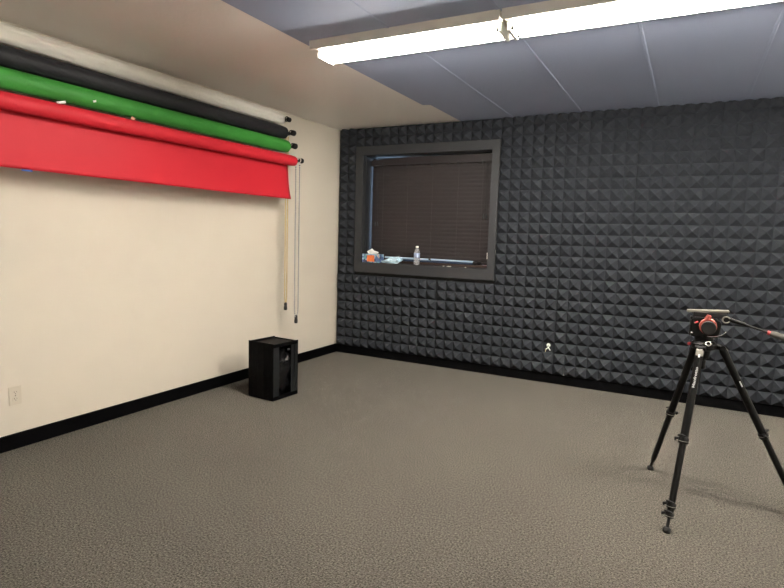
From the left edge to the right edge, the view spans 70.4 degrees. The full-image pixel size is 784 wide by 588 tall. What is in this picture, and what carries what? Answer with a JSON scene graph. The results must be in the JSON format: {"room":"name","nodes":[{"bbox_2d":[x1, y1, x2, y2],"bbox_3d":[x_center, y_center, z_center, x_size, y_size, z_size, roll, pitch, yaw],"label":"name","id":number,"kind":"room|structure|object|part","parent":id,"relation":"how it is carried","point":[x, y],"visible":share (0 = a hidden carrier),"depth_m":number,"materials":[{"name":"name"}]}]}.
{"room":"studio","nodes":[
{"label":"studio","id":0,"kind":"room"},
{"bbox_2d":[0,20,339,436],"bbox_3d":[-2.099,-0.393,3.688,0.150,2.600,6.850,5,7,28],"label":"wall","id":1,"kind":"structure","parent":0,"point":[113,292],"depth_m":4.11,"materials":[{"name":"beige paint"}]},
{"bbox_2d":[8,385,21,405],"bbox_3d":[-2.273,0.613,3.352,0.009,0.112,0.072,5,7,28],"label":"electrical outlet","id":2,"kind":"object","parent":1,"relation":"attached to","point":[15,397],"visible":1,"depth_m":3.35,"materials":[{"name":"beige plastic"}]},
{"bbox_2d":[0,343,336,453],"bbox_3d":[-2.126,0.866,3.673,0.008,0.098,6.300,5,7,28],"label":"baseboard","id":3,"kind":"structure","parent":1,"relation":"attached to","point":[37,434],"depth_m":4.01,"materials":[{"name":"black plastic"}]},
{"bbox_2d":[277,116,303,163],"bbox_3d":[-0.952,-1.442,5.239,0.270,0.456,0.073,5,7,28],"label":"wall bracket","id":4,"kind":"object","parent":1,"relation":"attached to","point":[288,119],"visible":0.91,"depth_m":5.22,"materials":[{"name":"black metal"}]},
{"bbox_3d":[-2.282,-1.218,2.756,0.270,0.456,0.079,5,7,28],"label":"wall bracket","id":5,"kind":"object","parent":1,"relation":"attached to","visible":0},
{"bbox_2d":[0,21,285,124],"bbox_3d":[-1.647,-1.520,3.995,0.126,0.122,2.755,5,7,28],"label":"roll","id":6,"kind":"object","parent":5,"relation":"attached to","point":[10,35],"visible":0.94,"depth_m":3.67,"materials":[{"name":"white paper"}]},
{"bbox_2d":[0,44,290,138],"bbox_3d":[-1.602,-1.383,3.984,0.117,0.115,2.755,5,7,28],"label":"roll","id":7,"kind":"object","parent":5,"relation":"attached to","point":[10,57],"visible":0.93,"depth_m":3.63,"materials":[{"name":"black paper"}]},
{"bbox_2d":[284,137,288,309],"bbox_3d":[-1.003,-0.660,5.275,0.034,1.640,0.034,0,6,-16],"label":"chain","id":8,"kind":"object","parent":7,"relation":"hanging from","point":[285,247],"visible":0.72,"depth_m":5.30,"materials":[{"name":"brown"}]},
{"bbox_2d":[0,66,291,151],"bbox_3d":[-1.590,-1.260,3.988,0.117,0.115,2.755,5,7,28],"label":"roll","id":9,"kind":"object","parent":5,"relation":"attached to","point":[10,79],"visible":1,"depth_m":3.62,"materials":[{"name":"green paper"}]},
{"bbox_2d":[0,90,298,198],"bbox_3d":[-1.530,-0.972,3.982,0.097,0.394,2.755,5,7,28],"label":"roll","id":10,"kind":"object","parent":5,"relation":"attached to","point":[36,134],"visible":1,"depth_m":3.63,"materials":[{"name":"red paper"}]},
{"bbox_2d":[294,163,299,322],"bbox_3d":[-0.896,-0.468,5.232,0.034,1.505,0.063,2,6,4],"label":"chain","id":11,"kind":"object","parent":10,"relation":"hanging from","point":[295,317],"visible":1,"depth_m":5.23,"materials":[{"name":"white metal"}]},
{"bbox_2d":[0,352,783,587],"bbox_3d":[0.264,1.155,2.562,5.600,0.100,6.850,5,7,28],"label":"floor","id":12,"kind":"structure","parent":0,"point":[377,472],"depth_m":2.96,"materials":[{"name":"grey carpet"}]},
{"bbox_2d":[248,336,297,401],"bbox_3d":[-1.001,0.605,4.635,0.309,0.472,0.298,5,7,32],"label":"speaker","id":13,"kind":"object","parent":12,"relation":"on","point":[273,361],"visible":1,"depth_m":4.54,"materials":[{"name":"black wood"}]},
{"bbox_3d":[-0.934,0.634,4.464,0.009,0.452,0.071,5,7,32],"label":"corner post","id":14,"kind":"part","parent":13,"relation":"part of","materials":[{"name":"black"}]},
{"bbox_3d":[-0.867,0.408,4.535,0.009,0.030,0.296,5,7,32],"label":"rail","id":15,"kind":"part","parent":13,"relation":"part of","materials":[{"name":"black wood"}]},
{"bbox_3d":[-0.880,0.836,4.580,0.009,0.032,0.296,5,7,32],"label":"rail","id":16,"kind":"part","parent":13,"relation":"part of","materials":[{"name":"black wood"}]},
{"bbox_3d":[-0.831,0.619,4.635,0.009,0.452,0.036,5,7,32],"label":"corner post","id":17,"kind":"part","parent":13,"relation":"part of","materials":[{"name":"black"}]},
{"bbox_3d":[-0.806,0.616,4.667,0.009,0.452,0.037,5,7,32],"label":"corner post","id":18,"kind":"part","parent":13,"relation":"part of","materials":[{"name":"black"}]},
{"bbox_2d":[647,309,783,533],"bbox_3d":[1.708,0.603,2.801,0.747,1.032,0.797,5,7,28],"label":"tripod","id":19,"kind":"object","parent":12,"relation":"on","point":[704,325],"visible":1,"depth_m":2.81,"materials":[{"name":"black metal"}]},
{"bbox_3d":[1.591,0.471,3.040,0.041,0.451,0.214,1,6,-3],"label":"leg","id":20,"kind":"part","parent":19,"relation":"part of","materials":[{"name":"black metal"}]},
{"bbox_3d":[1.494,0.497,2.765,0.041,0.452,0.223,7,8,40],"label":"leg","id":21,"kind":"part","parent":19,"relation":"part of","materials":[{"name":"black metal"}]},
{"bbox_3d":[1.545,0.297,2.790,0.036,0.031,0.013,5,7,30],"label":"shoulder plate","id":22,"kind":"part","parent":19,"relation":"part of","materials":[{"name":"grey metal"}]},
{"bbox_3d":[1.602,0.360,2.872,0.034,0.055,0.034,5,7,28],"label":"bowl knob","id":23,"kind":"part","parent":19,"relation":"part of","materials":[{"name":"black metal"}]},
{"bbox_3d":[1.614,0.087,2.841,0.188,0.022,0.054,5,7,28],"label":"quick release plate","id":24,"kind":"part","parent":19,"relation":"part of","materials":[{"name":"grey metal"}]},
{"bbox_3d":[1.589,0.170,2.789,0.068,0.068,0.023,5,7,28],"label":"drag knob","id":25,"kind":"part","parent":19,"relation":"part of","materials":[{"name":"black plastic"}]},
{"bbox_3d":[1.788,0.499,2.832,0.257,0.454,0.041,3,6,15],"label":"leg","id":26,"kind":"part","parent":19,"relation":"part of","materials":[{"name":"black metal"}]},
{"bbox_3d":[1.743,0.154,2.721,0.169,0.063,0.024,6,7,35],"label":"pan handle","id":27,"kind":"part","parent":19,"relation":"part of","materials":[{"name":"black"}]},
{"bbox_2d":[0,0,783,129],"bbox_3d":[0.282,-1.420,2.178,5.300,0.100,6.300,5,7,28],"label":"ceiling","id":28,"kind":"structure","parent":0,"point":[256,51],"depth_m":3.56,"materials":[{"name":"white paint"}]},
{"bbox_2d":[309,9,513,65],"bbox_3d":[0.091,-1.439,3.183,1.167,0.084,0.300,5,7,28],"label":"fluorescent light","id":29,"kind":"object","parent":28,"relation":"attached to","point":[485,26],"visible":0.98,"depth_m":3.09,"materials":[{"name":"white plastic"}]},
{"bbox_2d":[348,0,512,117],"bbox_3d":[-0.333,-1.420,2.496,0.022,0.004,6.280,5,7,28],"label":"trim","id":30,"kind":"structure","parent":28,"relation":"attached to","point":[350,1],"depth_m":3.67,"materials":[{"name":"grey metal"}]},
{"bbox_2d":[488,0,582,111],"bbox_3d":[0.218,-1.372,2.205,0.022,0.004,6.280,5,7,28],"label":"trim","id":31,"kind":"structure","parent":28,"relation":"attached to","point":[491,2],"depth_m":3.63,"materials":[{"name":"grey metal"}]},
{"bbox_2d":[501,0,783,39],"bbox_3d":[1.156,-1.347,2.621,1.222,0.084,0.300,5,7,28],"label":"fluorescent light","id":32,"kind":"object","parent":28,"relation":"attached to","point":[551,16],"visible":1,"depth_m":2.66,"materials":[{"name":"white plastic"}]},
{"bbox_2d":[637,21,659,105],"bbox_3d":[0.765,-1.325,1.916,0.022,0.004,6.280,5,7,28],"label":"trim","id":33,"kind":"structure","parent":28,"relation":"attached to","point":[640,26],"depth_m":3.45,"materials":[{"name":"grey metal"}]},
{"bbox_2d":[746,2,783,98],"bbox_3d":[1.321,-1.278,1.623,0.022,0.004,6.280,5,7,28],"label":"trim","id":34,"kind":"structure","parent":28,"relation":"attached to","point":[781,13],"depth_m":3.20,"materials":[{"name":"grey metal"}]},
{"bbox_2d":[336,112,773,394],"bbox_3d":[1.774,-0.434,5.166,5.300,2.600,0.200,5,7,28],"label":"wall","id":35,"kind":"structure","parent":0,"point":[356,273],"depth_m":5.84,"materials":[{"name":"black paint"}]},
{"bbox_2d":[339,220,354,273],"bbox_3d":[-0.517,-0.528,6.223,0.201,0.607,0.081,5,7,28],"label":"panel","id":36,"kind":"object","parent":35,"relation":"attached to","point":[347,227],"visible":0.96,"depth_m":6.21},
{"bbox_2d":[340,164,355,219],"bbox_3d":[-0.499,-1.133,6.159,0.201,0.607,0.081,5,7,28],"label":"panel","id":37,"kind":"object","parent":35,"relation":"attached to","point":[348,171],"visible":0.93,"depth_m":6.15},
{"bbox_2d":[341,129,356,163],"bbox_3d":[-0.484,-1.621,6.107,0.201,0.368,0.081,5,7,28],"label":"panel","id":38,"kind":"object","parent":35,"relation":"attached to","point":[348,137],"visible":0.97,"depth_m":6.10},
{"bbox_2d":[337,273,383,294],"bbox_3d":[-0.366,-0.110,6.180,0.607,0.201,0.081,5,7,28],"label":"panel","id":39,"kind":"object","parent":35,"relation":"attached to","point":[367,284],"visible":1,"depth_m":6.17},
{"bbox_2d":[337,291,385,349],"bbox_3d":[-0.362,0.299,6.215,0.607,0.607,0.081,5,7,28],"label":"panel","id":40,"kind":"object","parent":35,"relation":"attached to","point":[361,316],"visible":1,"depth_m":6.20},
{"bbox_2d":[357,125,406,146],"bbox_3d":[-0.121,-1.676,5.908,0.607,0.195,0.081,5,7,28],"label":"panel","id":41,"kind":"object","parent":35,"relation":"attached to","point":[392,135],"visible":0.94,"depth_m":5.90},
{"bbox_2d":[384,277,435,299],"bbox_3d":[0.172,-0.063,5.896,0.607,0.201,0.081,5,7,28],"label":"panel","id":42,"kind":"object","parent":35,"relation":"attached to","point":[393,286],"visible":1,"depth_m":5.89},
{"bbox_2d":[384,296,436,357],"bbox_3d":[0.176,0.345,5.931,0.607,0.607,0.081,5,7,28],"label":"panel","id":43,"kind":"object","parent":35,"relation":"attached to","point":[409,323],"visible":1,"depth_m":5.92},
{"bbox_2d":[354,139,501,280],"bbox_3d":[0.363,-0.873,5.844,1.610,1.355,0.258,5,7,28],"label":"window","id":44,"kind":"structure","parent":35,"relation":"in","point":[365,155],"depth_m":5.79,"materials":[{"name":"grey paint"}]},
{"bbox_2d":[362,249,383,262],"bbox_3d":[-0.209,-0.423,6.111,0.216,0.150,0.105,5,7,28],"label":"tissue box","id":45,"kind":"object","parent":44,"relation":"on","point":[373,256],"visible":0.98,"depth_m":6.07,"materials":[{"name":"cardboard"}]},
{"bbox_3d":[-0.233,-0.389,6.068,0.093,0.070,0.001,5,7,28],"label":"orange panel","id":46,"kind":"part","parent":45,"relation":"part of","materials":[{"name":"orange cardboard"}]},
{"bbox_2d":[382,257,402,263],"bbox_3d":[-0.006,-0.367,5.996,0.281,0.075,0.090,5,7,28],"label":"cleaning cloth","id":47,"kind":"object","parent":44,"relation":"on","point":[393,260],"visible":1,"depth_m":5.96,"materials":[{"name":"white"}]},
{"bbox_2d":[414,246,419,264],"bbox_3d":[0.262,-0.405,5.844,0.066,0.198,0.066,5,7,28],"label":"water bottle","id":48,"kind":"object","parent":44,"relation":"on","point":[416,252],"visible":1,"depth_m":5.82,"materials":[{"name":"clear plastic"}]},
{"bbox_2d":[371,153,491,264],"bbox_3d":[0.394,-0.893,5.881,1.419,1.112,0.068,5,7,28],"label":"blind","id":49,"kind":"object","parent":44,"relation":"attached to","point":[439,205],"visible":0.8,"depth_m":5.87,"materials":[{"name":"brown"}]},
{"bbox_2d":[385,256,480,264],"bbox_3d":[0.411,-0.354,5.889,1.115,0.044,0.044,5,7,28],"label":"pole","id":50,"kind":"object","parent":44,"relation":"on","point":[387,257],"visible":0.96,"depth_m":5.82,"materials":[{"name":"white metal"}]},
{"bbox_2d":[407,121,462,143],"bbox_3d":[0.416,-1.630,5.624,0.607,0.195,0.081,5,7,28],"label":"panel","id":51,"kind":"object","parent":35,"relation":"attached to","point":[447,131],"visible":0.93,"depth_m":5.62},
{"bbox_2d":[434,300,492,364],"bbox_3d":[0.713,0.391,5.647,0.607,0.607,0.081,5,7,28],"label":"panel","id":52,"kind":"object","parent":35,"relation":"attached to","point":[463,331],"visible":1,"depth_m":5.64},
{"bbox_2d":[437,280,493,304],"bbox_3d":[0.725,-0.016,5.604,0.607,0.201,0.081,5,7,28],"label":"panel","id":53,"kind":"object","parent":35,"relation":"attached to","point":[481,293],"visible":1,"depth_m":5.59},
{"bbox_2d":[462,118,502,140],"bbox_3d":[0.864,-1.591,5.388,0.404,0.195,0.081,5,7,28],"label":"panel","id":54,"kind":"object","parent":35,"relation":"attached to","point":[488,129],"visible":0.96,"depth_m":5.38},
{"bbox_2d":[490,305,555,373],"bbox_3d":[1.248,0.437,5.363,0.607,0.607,0.081,5,7,28],"label":"panel","id":55,"kind":"object","parent":35,"relation":"attached to","point":[520,337],"visible":1,"depth_m":5.35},
{"bbox_2d":[493,243,559,309],"bbox_3d":[1.269,-0.169,5.299,0.607,0.607,0.081,5,7,28],"label":"panel","id":56,"kind":"object","parent":35,"relation":"attached to","point":[526,275],"visible":1,"depth_m":5.28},
{"bbox_2d":[497,179,563,244],"bbox_3d":[1.288,-0.774,5.233,0.607,0.607,0.081,5,7,28],"label":"panel","id":57,"kind":"object","parent":35,"relation":"attached to","point":[529,210],"visible":1,"depth_m":5.22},
{"bbox_2d":[500,113,567,179],"bbox_3d":[1.306,-1.364,5.172,0.607,0.574,0.081,5,7,28],"label":"panel","id":58,"kind":"object","parent":35,"relation":"attached to","point":[532,147],"visible":1,"depth_m":5.16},
{"bbox_2d":[336,344,783,417],"bbox_3d":[1.690,0.822,5.203,5.292,0.090,0.012,5,7,28],"label":"baseboard","id":59,"kind":"structure","parent":35,"relation":"attached to","point":[715,402],"depth_m":5.22,"materials":[{"name":"black plastic"}]},
{"bbox_2d":[553,311,625,383],"bbox_3d":[1.790,0.483,5.079,0.607,0.607,0.081,5,7,28],"label":"panel","id":60,"kind":"object","parent":35,"relation":"attached to","point":[586,345],"visible":1,"depth_m":5.07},
{"bbox_2d":[556,245,631,316],"bbox_3d":[1.808,-0.122,5.013,0.607,0.607,0.081,5,7,28],"label":"panel","id":61,"kind":"object","parent":35,"relation":"attached to","point":[592,280],"visible":1,"depth_m":5.00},
{"bbox_2d":[560,177,636,247],"bbox_3d":[1.824,-0.729,4.952,0.607,0.607,0.081,5,7,28],"label":"panel","id":62,"kind":"object","parent":35,"relation":"attached to","point":[599,212],"visible":1,"depth_m":4.94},
{"bbox_2d":[564,108,641,177],"bbox_3d":[1.840,-1.318,4.888,0.607,0.574,0.081,5,7,28],"label":"panel","id":63,"kind":"object","parent":35,"relation":"attached to","point":[599,144],"visible":1,"depth_m":4.88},
{"bbox_2d":[621,317,699,394],"bbox_3d":[2.324,0.529,4.795,0.607,0.607,0.081,5,7,28],"label":"panel","id":64,"kind":"object","parent":35,"relation":"attached to","point":[656,351],"visible":0.81,"depth_m":4.82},
{"bbox_2d":[626,248,710,321],"bbox_3d":[2.344,-0.076,4.732,0.607,0.607,0.081,5,7,28],"label":"panel","id":65,"kind":"object","parent":35,"relation":"attached to","point":[663,283],"visible":0.96,"depth_m":4.73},
{"bbox_2d":[632,175,717,249],"bbox_3d":[2.362,-0.682,4.666,0.607,0.607,0.081,5,7,28],"label":"panel","id":66,"kind":"object","parent":35,"relation":"attached to","point":[671,212],"visible":1,"depth_m":4.66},
{"bbox_2d":[637,101,724,176],"bbox_3d":[2.381,-1.272,4.604,0.607,0.574,0.081,5,7,28],"label":"panel","id":67,"kind":"object","parent":35,"relation":"attached to","point":[676,140],"visible":1,"depth_m":4.60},
{"bbox_2d":[699,325,783,406],"bbox_3d":[2.864,0.576,4.512,0.607,0.607,0.081,5,7,28],"label":"panel","id":68,"kind":"object","parent":35,"relation":"attached to","point":[758,357],"visible":0.77,"depth_m":4.50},
{"bbox_2d":[707,251,783,330],"bbox_3d":[2.882,-0.030,4.447,0.607,0.607,0.081,5,7,28],"label":"panel","id":69,"kind":"object","parent":35,"relation":"attached to","point":[749,285],"visible":0.88,"depth_m":4.45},
{"bbox_2d":[712,174,783,252],"bbox_3d":[2.901,-0.636,4.383,0.607,0.607,0.081,5,7,28],"label":"panel","id":70,"kind":"object","parent":35,"relation":"attached to","point":[749,212],"visible":1,"depth_m":4.41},
{"bbox_2d":[719,97,783,174],"bbox_3d":[2.917,-1.226,4.320,0.607,0.574,0.081,5,7,28],"label":"panel","id":71,"kind":"object","parent":35,"relation":"attached to","point":[752,143],"visible":1,"depth_m":4.36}
]}

